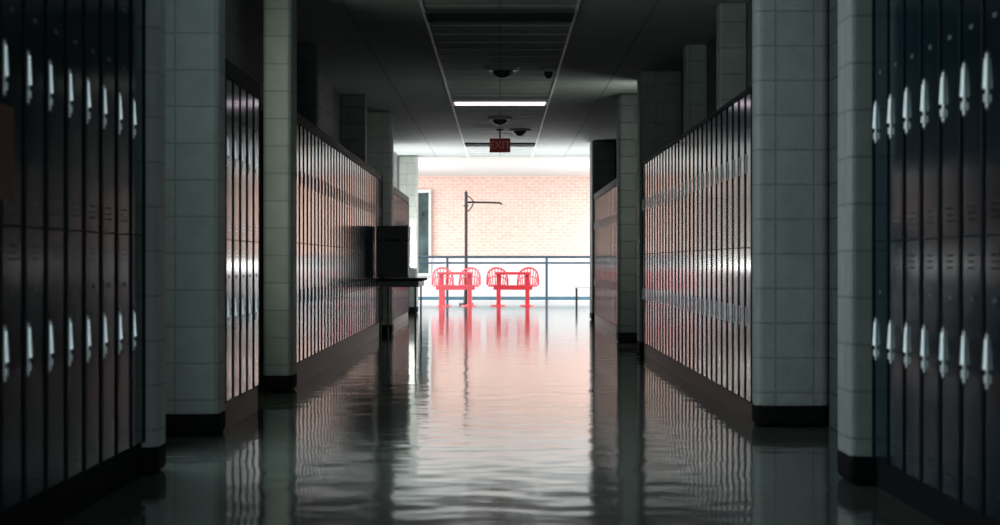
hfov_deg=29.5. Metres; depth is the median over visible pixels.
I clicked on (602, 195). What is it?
locker
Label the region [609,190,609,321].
locker
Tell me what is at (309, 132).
locker
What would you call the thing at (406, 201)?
locker
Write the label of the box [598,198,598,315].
locker
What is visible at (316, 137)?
locker
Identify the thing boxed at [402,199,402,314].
locker
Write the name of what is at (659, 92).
pillar
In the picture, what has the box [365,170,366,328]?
locker
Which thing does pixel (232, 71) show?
trim
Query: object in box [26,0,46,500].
locker
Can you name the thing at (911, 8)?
locker
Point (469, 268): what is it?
wire chair
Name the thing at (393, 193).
locker
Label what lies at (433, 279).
wire chair
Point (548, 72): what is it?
security camera
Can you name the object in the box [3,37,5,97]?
handle
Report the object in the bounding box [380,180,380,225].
locker
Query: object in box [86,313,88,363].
handle
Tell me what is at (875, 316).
handle
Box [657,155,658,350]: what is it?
locker
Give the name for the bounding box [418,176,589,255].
wall
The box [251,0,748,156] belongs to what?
ceiling
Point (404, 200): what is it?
locker
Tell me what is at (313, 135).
locker
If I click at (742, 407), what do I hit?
trim
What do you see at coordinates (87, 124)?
handle
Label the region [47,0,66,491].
locker
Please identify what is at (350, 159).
locker
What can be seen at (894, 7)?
locker
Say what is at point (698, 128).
locker
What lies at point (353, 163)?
locker
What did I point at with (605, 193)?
locker
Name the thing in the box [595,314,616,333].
trim
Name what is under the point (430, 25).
trim
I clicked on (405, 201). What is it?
locker
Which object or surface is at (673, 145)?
locker
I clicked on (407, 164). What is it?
pillar
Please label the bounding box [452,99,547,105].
recessed light
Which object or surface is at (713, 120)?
locker
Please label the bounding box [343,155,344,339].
locker
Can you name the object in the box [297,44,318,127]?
pillar
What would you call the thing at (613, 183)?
trim
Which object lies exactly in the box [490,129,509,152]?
exit sign
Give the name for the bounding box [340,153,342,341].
locker
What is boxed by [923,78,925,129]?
handle
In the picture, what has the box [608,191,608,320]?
locker
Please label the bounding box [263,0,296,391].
pillar
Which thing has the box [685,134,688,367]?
locker
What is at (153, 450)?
pillar
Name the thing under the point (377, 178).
locker
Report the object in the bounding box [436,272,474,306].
cafe table
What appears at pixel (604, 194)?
locker
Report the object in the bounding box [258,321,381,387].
trim
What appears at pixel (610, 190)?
locker
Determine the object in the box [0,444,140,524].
baseboard
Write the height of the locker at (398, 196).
1.840 m
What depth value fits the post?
42.58 m
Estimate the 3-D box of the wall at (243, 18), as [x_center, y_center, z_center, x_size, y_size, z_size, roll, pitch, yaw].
[-2.000,-0.525,16.000,0.200,2.950,40.000,0,0,0]
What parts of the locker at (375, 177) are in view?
door, door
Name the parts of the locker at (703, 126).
door, door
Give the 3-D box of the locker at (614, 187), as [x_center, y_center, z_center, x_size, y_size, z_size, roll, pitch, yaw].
[1.677,-0.090,25.258,0.307,1.840,0.304,0,0,0]
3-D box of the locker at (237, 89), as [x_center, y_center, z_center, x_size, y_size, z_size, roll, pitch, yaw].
[-1.687,-0.130,11.143,0.316,1.840,0.304,0,0,0]
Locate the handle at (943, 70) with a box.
[942,69,944,123]
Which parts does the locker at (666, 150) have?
door, door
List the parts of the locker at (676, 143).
door, door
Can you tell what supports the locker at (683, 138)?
on the trim at (742, 407)
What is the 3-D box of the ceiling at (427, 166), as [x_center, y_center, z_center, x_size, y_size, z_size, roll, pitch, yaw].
[0.000,-2.200,41.600,16.400,0.100,11.200,0,0,0]
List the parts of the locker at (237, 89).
handle, handle, door, door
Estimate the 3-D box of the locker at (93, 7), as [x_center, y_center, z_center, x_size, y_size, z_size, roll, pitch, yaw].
[-1.727,-0.190,7.393,0.316,1.980,0.304,0,0,0]
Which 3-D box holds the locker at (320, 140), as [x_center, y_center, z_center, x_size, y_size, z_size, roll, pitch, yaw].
[-1.696,-0.150,16.358,0.307,1.840,0.304,0,0,0]
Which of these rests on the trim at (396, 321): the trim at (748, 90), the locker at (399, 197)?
the locker at (399, 197)
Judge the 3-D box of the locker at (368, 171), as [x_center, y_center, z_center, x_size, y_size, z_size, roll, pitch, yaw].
[-1.696,-0.150,22.457,0.307,1.840,0.304,0,0,0]
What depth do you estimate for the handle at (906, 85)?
7.38 m
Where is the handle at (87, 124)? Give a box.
[86,75,88,125]
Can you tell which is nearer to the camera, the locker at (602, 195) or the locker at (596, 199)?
the locker at (602, 195)
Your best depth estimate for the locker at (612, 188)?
25.86 m
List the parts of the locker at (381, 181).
door, door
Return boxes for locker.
[2,0,25,512]
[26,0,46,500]
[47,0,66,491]
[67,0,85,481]
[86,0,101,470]
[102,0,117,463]
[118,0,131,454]
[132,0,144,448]
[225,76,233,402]
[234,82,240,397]
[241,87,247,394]
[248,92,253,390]
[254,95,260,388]
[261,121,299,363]
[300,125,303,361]
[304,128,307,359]
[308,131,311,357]
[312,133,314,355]
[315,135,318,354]
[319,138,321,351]
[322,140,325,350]
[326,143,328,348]
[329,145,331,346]
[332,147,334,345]
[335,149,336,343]
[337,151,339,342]
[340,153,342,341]
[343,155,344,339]
[345,156,347,338]
[348,158,349,337]
[350,159,351,336]
[352,161,354,335]
[355,163,356,333]
[357,164,358,332]
[359,166,360,331]
[361,167,362,330]
[363,168,364,329]
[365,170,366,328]
[367,171,367,327]
[368,171,369,327]
[370,173,371,326]
[372,175,373,325]
[374,176,374,324]
[375,177,376,323]
[377,178,377,322]
[378,178,379,322]
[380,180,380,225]
[381,181,382,320]
[393,193,393,318]
[394,194,394,318]
[395,195,395,317]
[396,195,397,317]
[398,196,398,316]
[399,197,399,315]
[400,198,400,315]
[401,198,401,314]
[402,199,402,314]
[403,199,403,313]
[404,200,404,313]
[405,201,405,312]
[406,201,406,312]
[407,202,407,311]
[408,203,408,310]
[594,200,594,313]
[595,200,595,313]
[596,199,596,314]
[597,198,597,314]
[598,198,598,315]
[599,197,599,315]
[600,196,600,316]
[601,196,601,317]
[602,195,602,317]
[603,194,603,318]
[604,194,604,318]
[605,193,605,319]
[606,191,607,320]
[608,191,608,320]
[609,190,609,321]
[610,190,610,321]
[611,188,612,322]
[613,188,613,323]
[614,187,614,324]
[615,186,616,325]
[642,165,643,342]
[644,163,646,344]
[647,161,648,345]
[649,159,651,347]
[652,158,653,348]
[654,156,656,349]
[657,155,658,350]
[659,152,661,352]
[662,150,664,354]
[665,148,667,355]
[668,146,670,357]
[671,143,674,360]
[675,142,677,361]
[678,138,681,364]
[682,137,684,365]
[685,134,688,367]
[689,131,692,369]
[693,129,696,372]
[697,126,700,374]
[701,122,705,377]
[706,118,710,380]
[711,115,715,383]
[716,112,720,385]
[721,109,725,388]
[726,105,731,391]
[732,101,737,395]
[738,97,743,398]
[744,91,752,403]
[872,0,886,465]
[887,0,902,473]
[903,0,919,482]
[920,0,938,492]
[939,0,958,503]
[959,0,981,515]
[982,0,999,523]
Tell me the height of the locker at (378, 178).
1.840 m
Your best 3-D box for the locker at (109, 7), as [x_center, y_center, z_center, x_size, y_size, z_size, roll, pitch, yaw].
[-1.727,-0.190,7.697,0.316,1.980,0.304,0,0,0]
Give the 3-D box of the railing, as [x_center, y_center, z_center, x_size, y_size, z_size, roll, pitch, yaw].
[0.054,0.395,44.000,15.908,1.110,0.060,0,0,0]
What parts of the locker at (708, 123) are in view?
handle, door, door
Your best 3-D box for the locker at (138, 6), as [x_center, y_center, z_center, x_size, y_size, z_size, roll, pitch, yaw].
[-1.727,-0.190,8.307,0.316,1.980,0.304,0,0,0]
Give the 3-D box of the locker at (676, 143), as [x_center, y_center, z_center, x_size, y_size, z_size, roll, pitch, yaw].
[1.627,-0.090,15.887,0.307,1.840,0.304,0,0,0]
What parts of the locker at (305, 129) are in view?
door, door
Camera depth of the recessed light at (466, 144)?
31.86 m
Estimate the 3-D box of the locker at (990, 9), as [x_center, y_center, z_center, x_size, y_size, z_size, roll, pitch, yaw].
[1.727,-0.160,6.077,0.316,1.980,0.304,0,0,0]
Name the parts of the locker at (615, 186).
door, door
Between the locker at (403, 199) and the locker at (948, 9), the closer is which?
the locker at (948, 9)
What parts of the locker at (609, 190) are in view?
door, door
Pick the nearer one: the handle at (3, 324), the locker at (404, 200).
the handle at (3, 324)
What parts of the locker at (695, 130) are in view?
door, door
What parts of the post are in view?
arm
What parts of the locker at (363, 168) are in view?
door, door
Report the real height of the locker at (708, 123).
1.840 m
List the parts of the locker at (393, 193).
door, door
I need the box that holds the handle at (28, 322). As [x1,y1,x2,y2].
[27,321,29,377]
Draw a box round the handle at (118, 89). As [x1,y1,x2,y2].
[118,89,119,135]
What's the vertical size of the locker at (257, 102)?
1.840 m
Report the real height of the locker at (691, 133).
1.840 m
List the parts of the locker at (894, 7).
handle, handle, door, door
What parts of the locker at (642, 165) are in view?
door, door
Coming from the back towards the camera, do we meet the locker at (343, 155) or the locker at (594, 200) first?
the locker at (594, 200)
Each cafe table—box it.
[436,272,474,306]
[494,272,531,306]
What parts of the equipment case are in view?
lid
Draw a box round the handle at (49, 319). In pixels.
[48,318,50,372]
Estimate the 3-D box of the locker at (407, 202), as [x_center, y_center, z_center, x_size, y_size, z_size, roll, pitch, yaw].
[-1.696,-0.090,31.843,0.307,1.840,0.304,0,0,0]
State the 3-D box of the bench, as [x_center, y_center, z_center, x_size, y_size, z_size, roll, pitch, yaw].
[1.850,0.720,39.500,0.600,0.460,0.400,0,0,0]
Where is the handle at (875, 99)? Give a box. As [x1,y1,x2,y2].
[875,99,876,144]
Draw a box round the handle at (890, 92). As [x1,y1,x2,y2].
[890,92,891,139]
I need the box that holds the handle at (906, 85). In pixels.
[906,85,907,134]
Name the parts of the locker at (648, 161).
door, door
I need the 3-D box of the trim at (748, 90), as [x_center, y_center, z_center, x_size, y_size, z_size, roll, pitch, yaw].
[1.628,-1.026,15.430,0.304,0.028,8.540,0,0,0]
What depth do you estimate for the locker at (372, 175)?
23.16 m
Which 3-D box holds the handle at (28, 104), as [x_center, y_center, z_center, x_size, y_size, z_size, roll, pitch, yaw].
[-1.584,-0.622,6.378,0.002,0.192,0.036,0,0,0]
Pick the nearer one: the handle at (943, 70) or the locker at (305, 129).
the handle at (943, 70)
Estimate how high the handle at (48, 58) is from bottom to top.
0.192 m
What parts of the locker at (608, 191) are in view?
door, door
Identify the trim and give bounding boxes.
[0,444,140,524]
[223,386,257,430]
[225,58,259,98]
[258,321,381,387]
[261,111,382,180]
[393,186,408,202]
[393,312,407,326]
[419,0,468,156]
[430,25,569,133]
[531,0,580,156]
[594,178,616,199]
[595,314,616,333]
[642,86,751,164]
[644,344,754,423]
[876,460,999,524]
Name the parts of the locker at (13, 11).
handle, handle, door, door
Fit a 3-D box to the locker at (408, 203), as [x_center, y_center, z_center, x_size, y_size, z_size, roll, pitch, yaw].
[-1.696,-0.090,32.148,0.307,1.840,0.304,0,0,0]
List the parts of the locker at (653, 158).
door, door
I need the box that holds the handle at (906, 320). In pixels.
[906,320,907,369]
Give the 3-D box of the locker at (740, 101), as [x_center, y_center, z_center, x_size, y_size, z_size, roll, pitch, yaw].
[1.626,-0.090,11.617,0.307,1.840,0.304,0,0,0]
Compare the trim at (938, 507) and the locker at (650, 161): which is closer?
the trim at (938, 507)
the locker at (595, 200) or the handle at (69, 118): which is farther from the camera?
the locker at (595, 200)
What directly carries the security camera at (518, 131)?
attached to the ceiling at (383, 51)
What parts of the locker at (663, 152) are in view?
door, door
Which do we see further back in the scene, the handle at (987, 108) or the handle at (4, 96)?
the handle at (987, 108)
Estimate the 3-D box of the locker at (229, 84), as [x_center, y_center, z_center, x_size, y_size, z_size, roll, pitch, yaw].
[-1.687,-0.130,10.838,0.316,1.840,0.304,0,0,0]
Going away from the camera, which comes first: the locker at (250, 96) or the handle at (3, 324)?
the handle at (3, 324)
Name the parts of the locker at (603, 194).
door, door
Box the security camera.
[541,68,555,78]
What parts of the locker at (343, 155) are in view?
door, door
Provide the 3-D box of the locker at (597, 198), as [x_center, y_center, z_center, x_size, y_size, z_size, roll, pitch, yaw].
[1.677,-0.090,29.832,0.307,1.840,0.304,0,0,0]
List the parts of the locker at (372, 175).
door, door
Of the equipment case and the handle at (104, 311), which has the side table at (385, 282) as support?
the equipment case
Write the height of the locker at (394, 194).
1.840 m
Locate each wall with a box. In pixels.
[225,0,398,188]
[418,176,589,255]
[418,258,589,300]
[616,0,837,430]
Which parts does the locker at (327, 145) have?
door, door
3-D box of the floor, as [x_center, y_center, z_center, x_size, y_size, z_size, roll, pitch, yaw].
[0.000,1.000,23.000,16.000,0.100,54.000,0,0,0]
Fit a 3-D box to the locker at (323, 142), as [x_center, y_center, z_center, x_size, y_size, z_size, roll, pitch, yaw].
[-1.696,-0.150,16.663,0.307,1.840,0.304,0,0,0]
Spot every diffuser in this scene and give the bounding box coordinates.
[430,13,569,20]
[455,102,544,104]
[467,145,532,145]
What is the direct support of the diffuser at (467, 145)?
attached to the recessed light at (466, 144)
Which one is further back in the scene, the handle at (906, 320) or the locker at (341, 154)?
the locker at (341, 154)
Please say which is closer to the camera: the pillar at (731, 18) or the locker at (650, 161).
the pillar at (731, 18)
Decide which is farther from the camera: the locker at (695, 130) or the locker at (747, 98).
the locker at (695, 130)
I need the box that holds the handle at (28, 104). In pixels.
[27,48,29,105]
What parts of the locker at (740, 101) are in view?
door, door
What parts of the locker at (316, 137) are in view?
door, door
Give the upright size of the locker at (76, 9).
1.980 m
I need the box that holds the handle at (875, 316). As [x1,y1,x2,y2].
[875,316,876,361]
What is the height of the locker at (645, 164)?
1.840 m
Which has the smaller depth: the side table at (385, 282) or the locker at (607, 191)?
the side table at (385, 282)
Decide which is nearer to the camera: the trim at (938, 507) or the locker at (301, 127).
the trim at (938, 507)
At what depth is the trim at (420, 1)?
18.98 m
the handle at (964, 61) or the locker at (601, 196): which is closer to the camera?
the handle at (964, 61)
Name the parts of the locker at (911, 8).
handle, handle, door, door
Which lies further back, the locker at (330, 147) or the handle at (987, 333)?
the locker at (330, 147)
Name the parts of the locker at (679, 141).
door, door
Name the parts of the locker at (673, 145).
door, door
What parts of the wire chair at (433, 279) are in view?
backrest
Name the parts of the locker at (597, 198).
door, door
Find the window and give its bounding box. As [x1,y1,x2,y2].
[418,190,430,275]
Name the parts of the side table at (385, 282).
leg, leg, leg, leg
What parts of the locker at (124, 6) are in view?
handle, handle, door, door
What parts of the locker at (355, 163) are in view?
door, door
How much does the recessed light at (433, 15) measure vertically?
0.029 m
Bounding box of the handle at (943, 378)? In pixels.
[942,326,944,379]
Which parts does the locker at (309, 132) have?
door, door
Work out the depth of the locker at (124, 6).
8.02 m
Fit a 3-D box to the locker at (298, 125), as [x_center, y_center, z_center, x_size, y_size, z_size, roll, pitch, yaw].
[-1.696,-0.150,14.527,0.307,1.840,0.304,0,0,0]
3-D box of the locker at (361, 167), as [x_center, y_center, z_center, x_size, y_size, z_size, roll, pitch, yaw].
[-1.696,-0.150,21.238,0.307,1.840,0.304,0,0,0]
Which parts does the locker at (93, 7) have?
handle, handle, door, door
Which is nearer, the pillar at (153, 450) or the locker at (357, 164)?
the pillar at (153, 450)
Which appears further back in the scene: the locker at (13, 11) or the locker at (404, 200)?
the locker at (404, 200)
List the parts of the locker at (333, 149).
door, door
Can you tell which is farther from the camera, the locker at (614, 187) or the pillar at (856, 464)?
the locker at (614, 187)
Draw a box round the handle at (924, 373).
[923,323,925,374]
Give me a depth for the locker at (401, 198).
29.85 m
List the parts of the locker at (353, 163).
door, door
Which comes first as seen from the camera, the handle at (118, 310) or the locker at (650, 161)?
the handle at (118, 310)
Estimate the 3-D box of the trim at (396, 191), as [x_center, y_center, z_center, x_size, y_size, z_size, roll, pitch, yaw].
[-1.698,-1.061,29.402,0.304,0.098,5.795,0,0,0]
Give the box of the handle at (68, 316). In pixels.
[68,316,70,367]
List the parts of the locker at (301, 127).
door, door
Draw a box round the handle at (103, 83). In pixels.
[103,83,104,130]
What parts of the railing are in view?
post, rail, rail, rail, post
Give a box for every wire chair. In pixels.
[431,267,453,305]
[458,267,480,305]
[486,267,508,305]
[517,267,538,305]
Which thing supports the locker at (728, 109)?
on the trim at (742, 407)
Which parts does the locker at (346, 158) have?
door, door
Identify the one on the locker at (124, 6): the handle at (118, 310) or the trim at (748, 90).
the handle at (118, 310)
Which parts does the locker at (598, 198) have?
door, door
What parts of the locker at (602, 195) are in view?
door, door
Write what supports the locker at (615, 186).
on the trim at (598, 319)
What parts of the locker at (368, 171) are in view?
door, door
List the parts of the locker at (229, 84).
handle, handle, door, door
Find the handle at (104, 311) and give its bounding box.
[103,311,104,359]
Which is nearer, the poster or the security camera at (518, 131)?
the poster
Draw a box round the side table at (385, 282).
[376,278,426,339]
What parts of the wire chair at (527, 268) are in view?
backrest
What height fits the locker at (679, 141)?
1.840 m
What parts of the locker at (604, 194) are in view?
door, door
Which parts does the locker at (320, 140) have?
door, door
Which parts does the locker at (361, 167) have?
door, door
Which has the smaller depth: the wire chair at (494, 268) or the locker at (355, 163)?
the locker at (355, 163)
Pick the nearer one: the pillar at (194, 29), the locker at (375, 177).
the pillar at (194, 29)
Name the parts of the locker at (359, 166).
door, door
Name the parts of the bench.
leg, seat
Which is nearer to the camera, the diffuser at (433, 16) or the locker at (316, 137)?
the diffuser at (433, 16)
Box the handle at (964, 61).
[963,60,965,116]
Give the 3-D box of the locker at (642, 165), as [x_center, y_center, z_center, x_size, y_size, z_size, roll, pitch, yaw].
[1.626,-0.090,19.547,0.307,1.840,0.304,0,0,0]
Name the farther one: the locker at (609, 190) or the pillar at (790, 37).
the locker at (609, 190)
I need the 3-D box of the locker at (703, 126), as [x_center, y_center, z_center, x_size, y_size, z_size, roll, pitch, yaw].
[1.626,-0.090,13.752,0.307,1.840,0.304,0,0,0]
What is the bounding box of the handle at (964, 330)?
[963,329,965,384]
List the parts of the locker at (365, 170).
door, door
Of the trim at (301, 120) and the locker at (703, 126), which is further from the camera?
the trim at (301, 120)
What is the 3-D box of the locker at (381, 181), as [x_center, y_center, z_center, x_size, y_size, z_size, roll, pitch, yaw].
[-1.696,-0.150,24.898,0.307,1.840,0.304,0,0,0]
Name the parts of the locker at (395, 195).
door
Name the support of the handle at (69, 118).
on the locker at (76, 9)
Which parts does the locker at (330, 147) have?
door, door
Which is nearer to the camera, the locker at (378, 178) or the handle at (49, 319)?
the handle at (49, 319)
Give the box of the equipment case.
[377,226,409,278]
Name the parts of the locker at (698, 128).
door, door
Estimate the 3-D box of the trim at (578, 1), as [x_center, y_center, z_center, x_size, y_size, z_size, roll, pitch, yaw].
[0.605,-1.994,15.975,0.024,0.012,39.950,0,0,0]
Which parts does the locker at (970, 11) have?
handle, handle, door, door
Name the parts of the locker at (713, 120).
door, door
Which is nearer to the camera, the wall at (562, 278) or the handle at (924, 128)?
the handle at (924, 128)
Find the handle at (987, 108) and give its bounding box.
[985,50,988,109]
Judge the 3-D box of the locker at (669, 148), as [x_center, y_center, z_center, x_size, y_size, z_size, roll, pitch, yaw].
[1.626,-0.090,16.497,0.307,1.840,0.304,0,0,0]
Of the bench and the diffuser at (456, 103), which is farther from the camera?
the bench
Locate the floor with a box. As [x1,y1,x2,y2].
[60,301,939,524]
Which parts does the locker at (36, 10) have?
handle, handle, door, door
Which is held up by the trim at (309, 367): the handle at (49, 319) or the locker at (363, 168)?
the locker at (363, 168)
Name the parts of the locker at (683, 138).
door, door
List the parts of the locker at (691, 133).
door, door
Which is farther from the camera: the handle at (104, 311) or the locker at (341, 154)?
the locker at (341, 154)
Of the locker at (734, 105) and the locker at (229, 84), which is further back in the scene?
the locker at (734, 105)
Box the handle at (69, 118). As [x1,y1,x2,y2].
[68,67,70,119]
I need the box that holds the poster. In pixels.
[0,103,13,200]
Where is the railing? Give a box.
[418,256,589,303]
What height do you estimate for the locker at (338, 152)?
1.840 m
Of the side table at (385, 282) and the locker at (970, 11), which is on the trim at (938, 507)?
the locker at (970, 11)
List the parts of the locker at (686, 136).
door, door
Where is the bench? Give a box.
[574,286,589,307]
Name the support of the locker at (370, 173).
on the trim at (309, 367)
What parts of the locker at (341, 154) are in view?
door, door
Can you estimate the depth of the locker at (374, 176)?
23.46 m
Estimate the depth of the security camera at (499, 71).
19.41 m
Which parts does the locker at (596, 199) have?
door, door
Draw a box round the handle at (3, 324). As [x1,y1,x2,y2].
[3,324,5,383]
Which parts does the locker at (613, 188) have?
door, door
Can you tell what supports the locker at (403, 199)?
on the trim at (396, 321)
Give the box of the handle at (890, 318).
[890,318,891,365]
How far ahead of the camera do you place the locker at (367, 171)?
22.22 m
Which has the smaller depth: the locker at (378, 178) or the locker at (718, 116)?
the locker at (718, 116)
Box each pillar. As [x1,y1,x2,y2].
[141,0,165,473]
[165,0,225,435]
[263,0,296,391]
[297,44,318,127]
[341,95,366,162]
[367,111,393,333]
[398,155,417,312]
[590,140,615,320]
[616,93,636,342]
[637,70,681,353]
[683,44,706,132]
[716,3,746,109]
[752,0,827,426]
[837,0,875,484]
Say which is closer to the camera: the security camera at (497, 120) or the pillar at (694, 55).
the pillar at (694, 55)
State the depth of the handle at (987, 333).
6.16 m
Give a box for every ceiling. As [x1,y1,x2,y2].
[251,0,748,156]
[418,157,589,175]
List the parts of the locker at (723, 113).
handle, handle, door, door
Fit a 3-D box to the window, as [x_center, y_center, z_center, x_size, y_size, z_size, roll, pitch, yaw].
[-2.150,-0.735,46.900,0.900,2.130,0.080,0,0,0]
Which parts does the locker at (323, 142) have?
door, door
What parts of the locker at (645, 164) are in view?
door, door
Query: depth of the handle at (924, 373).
7.07 m
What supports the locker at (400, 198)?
on the trim at (396, 321)
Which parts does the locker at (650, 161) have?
door, door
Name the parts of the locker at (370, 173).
door, door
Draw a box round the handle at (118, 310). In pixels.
[118,310,119,355]
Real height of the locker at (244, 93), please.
1.840 m
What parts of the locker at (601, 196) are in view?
door, door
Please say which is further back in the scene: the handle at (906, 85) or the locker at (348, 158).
the locker at (348, 158)
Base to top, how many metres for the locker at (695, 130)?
1.840 m
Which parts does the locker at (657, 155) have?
door, door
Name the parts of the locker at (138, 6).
handle, handle, door, door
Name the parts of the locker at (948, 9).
handle, handle, door, door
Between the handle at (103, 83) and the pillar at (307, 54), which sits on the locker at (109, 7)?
the handle at (103, 83)
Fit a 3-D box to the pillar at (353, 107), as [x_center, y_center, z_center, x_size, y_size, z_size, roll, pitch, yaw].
[-1.749,-1.579,22.725,0.298,0.838,0.250,0,0,0]
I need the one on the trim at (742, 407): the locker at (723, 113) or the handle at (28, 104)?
the locker at (723, 113)
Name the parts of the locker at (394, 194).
door, door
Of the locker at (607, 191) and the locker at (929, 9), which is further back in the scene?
the locker at (607, 191)
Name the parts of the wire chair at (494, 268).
backrest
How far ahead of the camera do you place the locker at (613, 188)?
25.61 m
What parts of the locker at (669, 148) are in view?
door, door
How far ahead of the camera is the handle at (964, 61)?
6.47 m
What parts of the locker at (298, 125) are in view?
door, door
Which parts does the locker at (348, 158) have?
door, door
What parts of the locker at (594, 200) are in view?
door, door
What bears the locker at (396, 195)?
on the trim at (396, 321)
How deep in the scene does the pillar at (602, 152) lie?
31.00 m
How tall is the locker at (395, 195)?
1.840 m
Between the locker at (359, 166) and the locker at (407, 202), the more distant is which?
the locker at (407, 202)
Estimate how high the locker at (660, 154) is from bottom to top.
1.840 m
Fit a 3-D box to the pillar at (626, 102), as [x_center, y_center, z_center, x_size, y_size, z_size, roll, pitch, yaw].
[1.648,-0.524,22.625,0.500,2.948,0.456,0,0,0]
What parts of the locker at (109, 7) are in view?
handle, handle, door, door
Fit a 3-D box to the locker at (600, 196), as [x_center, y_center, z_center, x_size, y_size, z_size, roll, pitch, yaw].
[1.676,-0.090,28.918,0.307,1.840,0.304,0,0,0]
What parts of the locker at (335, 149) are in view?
door, door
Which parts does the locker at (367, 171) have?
door, door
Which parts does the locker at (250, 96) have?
handle, handle, door, door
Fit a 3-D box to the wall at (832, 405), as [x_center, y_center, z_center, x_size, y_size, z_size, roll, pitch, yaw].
[2.000,-0.525,16.000,0.200,2.950,40.000,0,0,0]
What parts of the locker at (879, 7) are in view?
handle, handle, door, door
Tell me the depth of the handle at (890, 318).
7.69 m
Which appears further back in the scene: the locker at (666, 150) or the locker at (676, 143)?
the locker at (666, 150)
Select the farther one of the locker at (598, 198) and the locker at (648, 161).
the locker at (598, 198)
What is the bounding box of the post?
[459,191,501,304]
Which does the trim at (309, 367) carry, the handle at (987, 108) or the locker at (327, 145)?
the locker at (327, 145)
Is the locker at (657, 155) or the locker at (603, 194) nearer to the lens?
the locker at (657, 155)
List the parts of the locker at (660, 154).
door, door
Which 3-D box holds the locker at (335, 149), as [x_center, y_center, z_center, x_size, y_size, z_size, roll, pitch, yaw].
[-1.696,-0.150,17.883,0.307,1.840,0.304,0,0,0]
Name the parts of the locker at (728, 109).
door, door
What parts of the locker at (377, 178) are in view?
door, door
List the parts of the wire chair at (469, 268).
backrest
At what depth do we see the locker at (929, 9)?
6.99 m
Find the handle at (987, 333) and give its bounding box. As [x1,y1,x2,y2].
[985,332,988,390]
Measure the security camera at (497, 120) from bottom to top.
0.104 m
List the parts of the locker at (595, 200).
door, door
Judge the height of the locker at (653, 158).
1.840 m
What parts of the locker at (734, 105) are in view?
door, door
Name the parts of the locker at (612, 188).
door, door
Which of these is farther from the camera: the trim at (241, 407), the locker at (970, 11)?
the trim at (241, 407)
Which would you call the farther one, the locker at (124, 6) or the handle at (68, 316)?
the locker at (124, 6)
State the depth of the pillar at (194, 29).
10.35 m
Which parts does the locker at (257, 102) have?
handle, handle, door, door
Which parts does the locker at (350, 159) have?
door, door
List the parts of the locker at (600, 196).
door, door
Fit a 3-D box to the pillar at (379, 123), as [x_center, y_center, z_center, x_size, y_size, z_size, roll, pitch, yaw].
[-1.663,-0.524,25.325,0.470,2.948,0.456,0,0,0]
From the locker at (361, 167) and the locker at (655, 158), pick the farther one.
the locker at (361, 167)
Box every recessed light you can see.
[425,9,574,22]
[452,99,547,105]
[465,143,534,146]
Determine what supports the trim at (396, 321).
attached to the wall at (243, 18)
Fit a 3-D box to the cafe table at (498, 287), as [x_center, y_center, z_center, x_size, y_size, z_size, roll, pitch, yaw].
[0.280,0.578,41.000,0.840,0.745,0.560,0,0,0]
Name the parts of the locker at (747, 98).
handle, door, door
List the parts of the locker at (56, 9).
handle, handle, door, door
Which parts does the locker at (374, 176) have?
door, door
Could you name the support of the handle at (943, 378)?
on the locker at (948, 9)
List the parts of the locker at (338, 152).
door, door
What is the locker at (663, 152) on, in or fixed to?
on the trim at (742, 407)
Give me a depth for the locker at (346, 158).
19.18 m
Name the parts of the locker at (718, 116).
door, door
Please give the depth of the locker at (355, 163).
20.44 m
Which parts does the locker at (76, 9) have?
handle, handle, door, door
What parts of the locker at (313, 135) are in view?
door, door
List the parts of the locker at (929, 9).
handle, handle, door, door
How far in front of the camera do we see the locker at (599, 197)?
29.21 m
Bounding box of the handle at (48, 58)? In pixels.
[48,58,50,112]
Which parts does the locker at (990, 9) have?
handle, handle, door, door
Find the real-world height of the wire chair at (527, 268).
0.849 m
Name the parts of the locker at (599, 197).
door, door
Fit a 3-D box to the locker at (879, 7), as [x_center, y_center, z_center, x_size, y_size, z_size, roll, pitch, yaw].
[1.727,-0.160,7.907,0.316,1.980,0.304,0,0,0]
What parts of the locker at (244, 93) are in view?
handle, handle, door, door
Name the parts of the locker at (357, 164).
door, door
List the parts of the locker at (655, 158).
door, door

